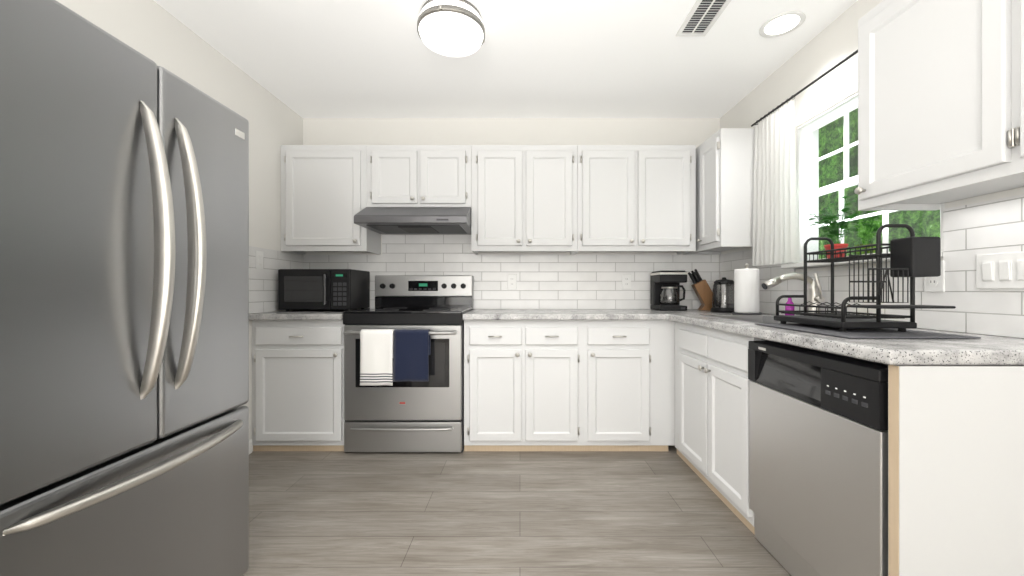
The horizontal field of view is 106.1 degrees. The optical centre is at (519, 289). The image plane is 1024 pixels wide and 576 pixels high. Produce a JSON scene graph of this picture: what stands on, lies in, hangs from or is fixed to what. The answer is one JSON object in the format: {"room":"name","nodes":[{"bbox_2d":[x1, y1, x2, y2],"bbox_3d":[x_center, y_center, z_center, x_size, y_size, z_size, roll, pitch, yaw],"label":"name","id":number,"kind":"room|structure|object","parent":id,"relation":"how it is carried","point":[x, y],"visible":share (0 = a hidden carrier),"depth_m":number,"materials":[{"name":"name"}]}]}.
{"room":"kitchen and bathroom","nodes":[
{"label":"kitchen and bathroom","id":0,"kind":"room"},
{"bbox_2d":[56,0,302,450],"bbox_3d":[-1.796,-0.160,-0.110,0.120,2.420,6.380,0,0,0],"label":"wall","id":1,"kind":"structure","parent":0,"point":[156,33],"depth_m":2.31,"materials":[{"name":"white paint"}]},
{"bbox_2d":[249,440,251,453],"bbox_3d":[-1.729,1.008,1.950,0.012,0.085,1.060,0,0,0],"label":"baseboard","id":2,"kind":"structure","parent":1,"relation":"attached to","point":[250,446],"depth_m":2.46,"materials":[{"name":"white wood"}]},
{"bbox_2d":[249,246,302,313],"bbox_3d":[-1.730,-0.062,2.344,0.008,0.431,1.448,0,0,0],"label":"backsplash","id":3,"kind":"structure","parent":1,"relation":"attached to","point":[263,289],"depth_m":2.63,"materials":[{"name":"tile"}]},
{"bbox_2d":[256,251,262,268],"bbox_3d":[-1.719,-0.196,2.546,0.014,0.118,0.072,0,0,0],"label":"light switch","id":4,"kind":"object","parent":3,"relation":"attached to","point":[259,259],"visible":1,"depth_m":2.53,"materials":[{"name":"white plastic"}]},
{"bbox_2d":[154,0,857,117],"bbox_3d":[-0.068,-1.400,-0.110,3.576,0.060,6.620,0,0,0],"label":"ceiling","id":5,"kind":"structure","parent":0,"point":[526,59],"depth_m":2.26,"materials":[{"name":"white paint"}]},
{"bbox_2d":[417,0,484,56],"bbox_3d":[-0.345,-1.304,1.938,0.336,0.128,0.341,0,0,0],"label":"flush ceiling light","id":6,"kind":"object","parent":5,"relation":"attached to","point":[452,28],"visible":1,"depth_m":1.85,"materials":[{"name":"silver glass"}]},
{"bbox_2d":[675,0,731,36],"bbox_3d":[0.915,-1.363,1.865,0.160,0.010,0.410,0,0,0],"label":"ceiling vent","id":7,"kind":"object","parent":5,"relation":"in","point":[701,18],"visible":1,"depth_m":1.93,"materials":[{"name":"white plastic"}]},
{"bbox_2d":[759,11,805,37],"bbox_3d":[1.350,-1.365,1.985,0.200,0.007,0.200,0,0,0],"label":"recessed light","id":8,"kind":"object","parent":5,"relation":"in","point":[781,24],"visible":1,"depth_m":1.98,"materials":[{"name":"white plastic"}]},
{"bbox_2d":[303,118,719,279],"bbox_3d":[-0.068,-0.160,3.140,3.576,2.420,0.120,0,0,0],"label":"wall","id":9,"kind":"structure","parent":0,"point":[697,132],"depth_m":3.08,"materials":[{"name":"white paint"}]},
{"bbox_2d":[281,145,380,254],"bbox_3d":[-1.423,-0.664,2.909,0.622,0.768,0.337,0,0,0],"label":"upper cabinet","id":10,"kind":"object","parent":9,"relation":"attached to","point":[323,195],"visible":0.98,"depth_m":2.78,"materials":[{"name":"white wood"}]},
{"bbox_2d":[367,145,470,206],"bbox_3d":[-0.732,-0.824,2.909,0.756,0.448,0.337,0,0,0],"label":"upper cabinet","id":11,"kind":"object","parent":9,"relation":"attached to","point":[418,175],"visible":0.98,"depth_m":2.78,"materials":[{"name":"white wood"}]},
{"bbox_2d":[354,207,470,233],"bbox_3d":[-0.732,-0.513,2.816,0.752,0.163,0.505,0,0,0],"label":"range hood","id":12,"kind":"object","parent":11,"relation":"attached to","point":[418,220],"visible":0.98,"depth_m":2.64,"materials":[{"name":"silver metal"}]},
{"bbox_2d":[303,234,718,308],"bbox_3d":[-0.073,-0.148,3.075,3.322,0.603,0.008,0,0,0],"label":"backsplash","id":13,"kind":"structure","parent":9,"relation":"attached to","point":[568,281],"depth_m":3.07,"materials":[{"name":"tile"}]},
{"bbox_2d":[507,274,515,288],"bbox_3d":[-0.064,-0.064,3.065,0.072,0.118,0.009,0,0,0],"label":"electrical outlet","id":14,"kind":"object","parent":13,"relation":"attached to","point":[511,281],"visible":1,"depth_m":3.06,"materials":[{"name":"white plastic"}]},
{"bbox_2d":[622,274,630,288],"bbox_3d":[0.849,-0.064,3.065,0.072,0.118,0.009,0,0,0],"label":"electrical outlet","id":15,"kind":"object","parent":13,"relation":"attached to","point":[626,281],"visible":1,"depth_m":3.06,"materials":[{"name":"white plastic"}]},
{"bbox_2d":[471,145,576,254],"bbox_3d":[0.032,-0.664,2.909,0.768,0.768,0.337,0,0,0],"label":"upper cabinet","id":16,"kind":"object","parent":9,"relation":"attached to","point":[523,198],"visible":1,"depth_m":2.78,"materials":[{"name":"white wood"}]},
{"bbox_2d":[572,145,695,254],"bbox_3d":[0.846,-0.664,2.909,0.856,0.768,0.337,0,0,0],"label":"upper cabinet","id":17,"kind":"object","parent":9,"relation":"attached to","point":[636,198],"visible":0.98,"depth_m":2.78,"materials":[{"name":"white wood"}]},
{"bbox_2d":[243,445,790,575],"bbox_3d":[-0.068,1.080,-0.110,3.576,0.060,6.620,0,0,0],"label":"floor","id":18,"kind":"structure","parent":0,"point":[669,512],"depth_m":1.77,"materials":[{"name":"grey wood"}]},
{"bbox_2d":[0,0,248,575],"bbox_3d":[-1.317,0.210,1.050,0.831,1.679,0.700,0,0,0],"label":"fridge","id":19,"kind":"object","parent":18,"relation":"on","point":[124,304],"visible":1,"depth_m":0.93,"materials":[{"name":"grey metal"}]},
{"bbox_2d":[252,320,344,450],"bbox_3d":[-1.434,0.624,2.760,0.600,0.853,0.637,0,0,0],"label":"base cabinet","id":20,"kind":"object","parent":18,"relation":"on","point":[297,385],"visible":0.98,"depth_m":2.48,"materials":[{"name":"white wood"}]},
{"bbox_2d":[249,309,357,319],"bbox_3d":[-1.433,0.175,2.760,0.602,0.040,0.636,0,0,0],"label":"countertop","id":21,"kind":"structure","parent":20,"relation":"on","point":[292,314],"depth_m":2.44,"materials":[{"name":"stone"}]},
{"bbox_2d":[278,269,369,310],"bbox_3d":[-1.435,0.004,2.842,0.500,0.297,0.395,0,0,0],"label":"microwave","id":22,"kind":"object","parent":21,"relation":"on","point":[325,289],"visible":0.96,"depth_m":2.67,"materials":[{"name":"black plastic"}]},
{"bbox_2d":[343,275,472,451],"bbox_3d":[-0.749,0.470,2.720,0.758,1.160,0.688,0,0,0],"label":"stove","id":23,"kind":"object","parent":18,"relation":"on","point":[413,416],"visible":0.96,"depth_m":2.45,"materials":[{"name":"grey metal"}]},
{"bbox_2d":[360,329,394,385],"bbox_3d":[-0.881,0.417,2.386,0.201,0.342,0.058,0,0,0],"label":"towel","id":24,"kind":"object","parent":23,"relation":"hanging from","point":[376,357],"visible":0.96,"depth_m":2.36,"materials":[{"name":"white fabric"}]},
{"bbox_2d":[393,329,429,381],"bbox_3d":[-0.669,0.405,2.384,0.216,0.317,0.062,0,0,0],"label":"towel","id":25,"kind":"object","parent":23,"relation":"hanging from","point":[411,350],"visible":1,"depth_m":2.36,"materials":[{"name":"blue fabric"}]},
{"bbox_2d":[464,320,583,450],"bbox_3d":[0.021,0.624,2.774,0.766,0.852,0.607,0,0,0],"label":"base cabinet","id":26,"kind":"object","parent":18,"relation":"on","point":[569,385],"depth_m":2.48,"materials":[{"name":"white wood"}]},
{"bbox_2d":[463,309,672,319],"bbox_3d":[0.286,0.175,2.760,1.300,0.040,0.636,0,0,0],"label":"countertop","id":27,"kind":"structure","parent":26,"relation":"on","point":[475,314],"depth_m":2.45,"materials":[{"name":"stone"}]},
{"bbox_2d":[584,320,651,450],"bbox_3d":[0.618,0.624,2.774,0.428,0.852,0.607,0,0,0],"label":"base cabinet","id":28,"kind":"object","parent":18,"relation":"on","point":[617,353],"depth_m":2.48,"materials":[{"name":"white wood"}]},
{"bbox_2d":[652,320,674,450],"bbox_3d":[1.215,0.624,2.774,0.766,0.852,0.607,0,0,0],"label":"base cabinet","id":29,"kind":"object","parent":18,"relation":"on","point":[663,331],"depth_m":2.49,"materials":[{"name":"white wood"}]},
{"bbox_2d":[689,309,721,312],"bbox_3d":[1.266,0.175,2.760,0.360,0.040,0.636,0,0,0],"label":"countertop","id":30,"kind":"structure","parent":29,"relation":"on","point":[690,310],"depth_m":2.73,"materials":[{"name":"stone"}]},
{"bbox_2d":[675,321,742,521],"bbox_3d":[1.286,0.624,2.057,0.624,0.852,0.822,0,0,0],"label":"base cabinet","id":31,"kind":"object","parent":18,"relation":"on","point":[708,361],"depth_m":1.96,"materials":[{"name":"white wood"}]},
{"bbox_2d":[748,341,887,575],"bbox_3d":[1.255,0.633,1.330,0.586,0.834,0.598,0,0,0],"label":"dishwasher","id":32,"kind":"object","parent":18,"relation":"on","point":[818,463],"visible":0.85,"depth_m":1.25,"materials":[{"name":"grey metal"}]},
{"bbox_2d":[743,335,1023,575],"bbox_3d":[1.285,0.624,1.317,0.625,0.852,0.658,0,0,0],"label":"base cabinet","id":33,"kind":"object","parent":18,"relation":"on","point":[955,470],"depth_m":0.99,"materials":[{"name":"white"}]},
{"bbox_2d":[669,309,1023,364],"bbox_3d":[1.272,0.175,2.031,0.652,0.040,2.093,0,0,0],"label":"countertop","id":34,"kind":"structure","parent":33,"relation":"on","point":[991,350],"depth_m":1.11,"materials":[{"name":"stone"}]},
{"bbox_2d":[650,271,687,310],"bbox_3d":[1.130,0.007,2.906,0.222,0.292,0.219,0,0,0],"label":"coffee maker","id":35,"kind":"object","parent":34,"relation":"on","point":[665,286],"visible":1,"depth_m":2.83,"materials":[{"name":"black plastic"}]},
{"bbox_2d":[688,269,712,309],"bbox_3d":[1.379,-0.002,2.888,0.224,0.309,0.100,0,0,12],"label":"knife block","id":36,"kind":"object","parent":34,"relation":"on","point":[702,289],"visible":0.96,"depth_m":2.85,"materials":[{"name":"brown wood"}]},
{"bbox_2d":[711,277,733,312],"bbox_3d":[1.385,0.034,2.629,0.218,0.238,0.164,0,0,-35],"label":"kettle","id":37,"kind":"object","parent":34,"relation":"on","point":[723,296],"visible":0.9,"depth_m":2.58,"materials":[{"name":"black glass"}]},
{"bbox_2d":[700,315,791,322],"bbox_3d":[1.265,0.258,2.000,0.376,0.212,0.596,0,0,0],"label":"sink","id":38,"kind":"object","parent":34,"relation":"in","point":[756,318],"visible":0.15,"depth_m":2.29,"materials":[{"name":"silver metal"}]},
{"bbox_2d":[732,263,761,314],"bbox_3d":[1.405,-0.006,2.385,0.160,0.318,0.160,0,0,0],"label":"paper towel","id":39,"kind":"object","parent":34,"relation":"on","point":[746,291],"visible":1,"depth_m":2.33,"materials":[{"name":"white paper"}]},
{"bbox_2d":[785,298,794,314],"bbox_3d":[1.500,0.090,2.140,0.044,0.125,0.044,0,0,0],"label":"soap bottle","id":40,"kind":"object","parent":34,"relation":"on","point":[789,308],"visible":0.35,"depth_m":2.13,"materials":[{"name":"purple plastic"}]},
{"bbox_2d":[762,273,823,312],"bbox_3d":[1.401,0.034,1.971,0.300,0.238,0.099,0,0,0],"label":"faucet","id":41,"kind":"object","parent":34,"relation":"on","point":[814,295],"visible":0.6,"depth_m":1.97,"materials":[{"name":"silver metal"}]},
{"bbox_2d":[755,323,980,338],"bbox_3d":[1.235,0.150,1.445,0.410,0.005,0.490,0,0,0],"label":"drying mat","id":42,"kind":"object","parent":34,"relation":"on","point":[873,333],"visible":0.69,"depth_m":1.30,"materials":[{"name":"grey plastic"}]},
{"bbox_2d":[774,224,955,331],"bbox_3d":[1.254,-0.041,1.462,0.272,0.377,0.475,0,0,0],"label":"dish rack","id":43,"kind":"object","parent":42,"relation":"on","point":[912,256],"visible":1,"depth_m":1.33,"materials":[{"name":"black metal"}]},
{"bbox_2d":[720,0,1023,337],"bbox_3d":[1.660,-0.160,-0.110,0.120,2.420,6.380,0,0,0],"label":"wall","id":44,"kind":"structure","parent":0,"point":[832,44],"depth_m":2.06,"materials":[{"name":"white paint"}]},
{"bbox_2d":[683,128,754,254],"bbox_3d":[1.427,-0.664,2.789,0.342,0.768,0.578,0,0,0],"label":"upper cabinet","id":45,"kind":"object","parent":44,"relation":"attached to","point":[724,184],"visible":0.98,"depth_m":2.50,"materials":[{"name":"white wood"}]},
{"bbox_2d":[751,49,857,126],"bbox_3d":[1.543,-1.060,1.895,0.110,0.032,1.191,0,0,0],"label":"curtain rod","id":46,"kind":"object","parent":44,"relation":"attached to","point":[810,84],"visible":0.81,"depth_m":2.02,"materials":[{"name":"black metal"}]},
{"bbox_2d":[752,99,799,265],"bbox_3d":[1.500,-0.597,2.269,0.056,0.893,0.372,0,0,0],"label":"curtain","id":47,"kind":"object","parent":46,"relation":"hanging from","point":[775,236],"visible":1,"depth_m":2.24,"materials":[{"name":"white fabric"}]},
{"bbox_2d":[781,92,944,268],"bbox_3d":[1.614,-0.530,1.840,0.208,0.816,0.776,0,0,0],"label":"window","id":48,"kind":"structure","parent":44,"relation":"in","point":[810,191],"depth_m":2.10,"materials":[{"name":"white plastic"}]},
{"bbox_2d":[809,196,856,258],"bbox_3d":[1.526,-0.296,1.908,0.179,0.296,0.211,0,0,0],"label":"potted plant","id":49,"kind":"object","parent":48,"relation":"on","point":[834,232],"visible":0.88,"depth_m":1.88,"materials":[{"name":"green plant"}]},
{"bbox_2d":[720,194,1023,337],"bbox_3d":[1.595,-0.074,1.234,0.008,0.455,3.668,0,0,0],"label":"backsplash","id":50,"kind":"structure","parent":44,"relation":"attached to","point":[971,232],"depth_m":1.40,"materials":[{"name":"tile"}]},
{"bbox_2d":[924,261,944,291],"bbox_3d":[1.585,-0.050,1.475,0.009,0.118,0.072,0,0,0],"label":"electrical outlet","id":51,"kind":"object","parent":50,"relation":"attached to","point":[934,284],"visible":0.56,"depth_m":1.46,"materials":[{"name":"white plastic"}]},
{"bbox_2d":[976,251,1023,288],"bbox_3d":[1.583,-0.062,1.255,0.014,0.118,0.165,0,0,0],"label":"light switch","id":52,"kind":"object","parent":50,"relation":"attached to","point":[1000,271],"visible":1,"depth_m":1.27,"materials":[{"name":"white plastic"}]},
{"bbox_2d":[854,0,1023,210],"bbox_3d":[1.439,-0.669,1.241,0.319,0.730,0.477,0,0,0],"label":"upper cabinet","id":53,"kind":"object","parent":44,"relation":"attached to","point":[940,102],"depth_m":1.21,"materials":[{"name":"white wood"}]},
{"bbox_2d":[1014,0,1023,175],"bbox_3d":[1.439,-0.669,0.533,0.319,0.730,0.940,0,0,0],"label":"upper cabinet","id":54,"kind":"object","parent":44,"relation":"attached to","point":[1018,4],"depth_m":1.00,"materials":[{"name":"white wood"}]},
{"label":"outside","id":55,"kind":"structure","parent":0,"visible":0},
{"bbox_2d":[819,108,939,258],"bbox_3d":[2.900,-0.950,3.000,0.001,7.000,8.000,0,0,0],"label":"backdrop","id":56,"kind":"structure","parent":55,"point":[852,194],"depth_m":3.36,"materials":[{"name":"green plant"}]}
]}

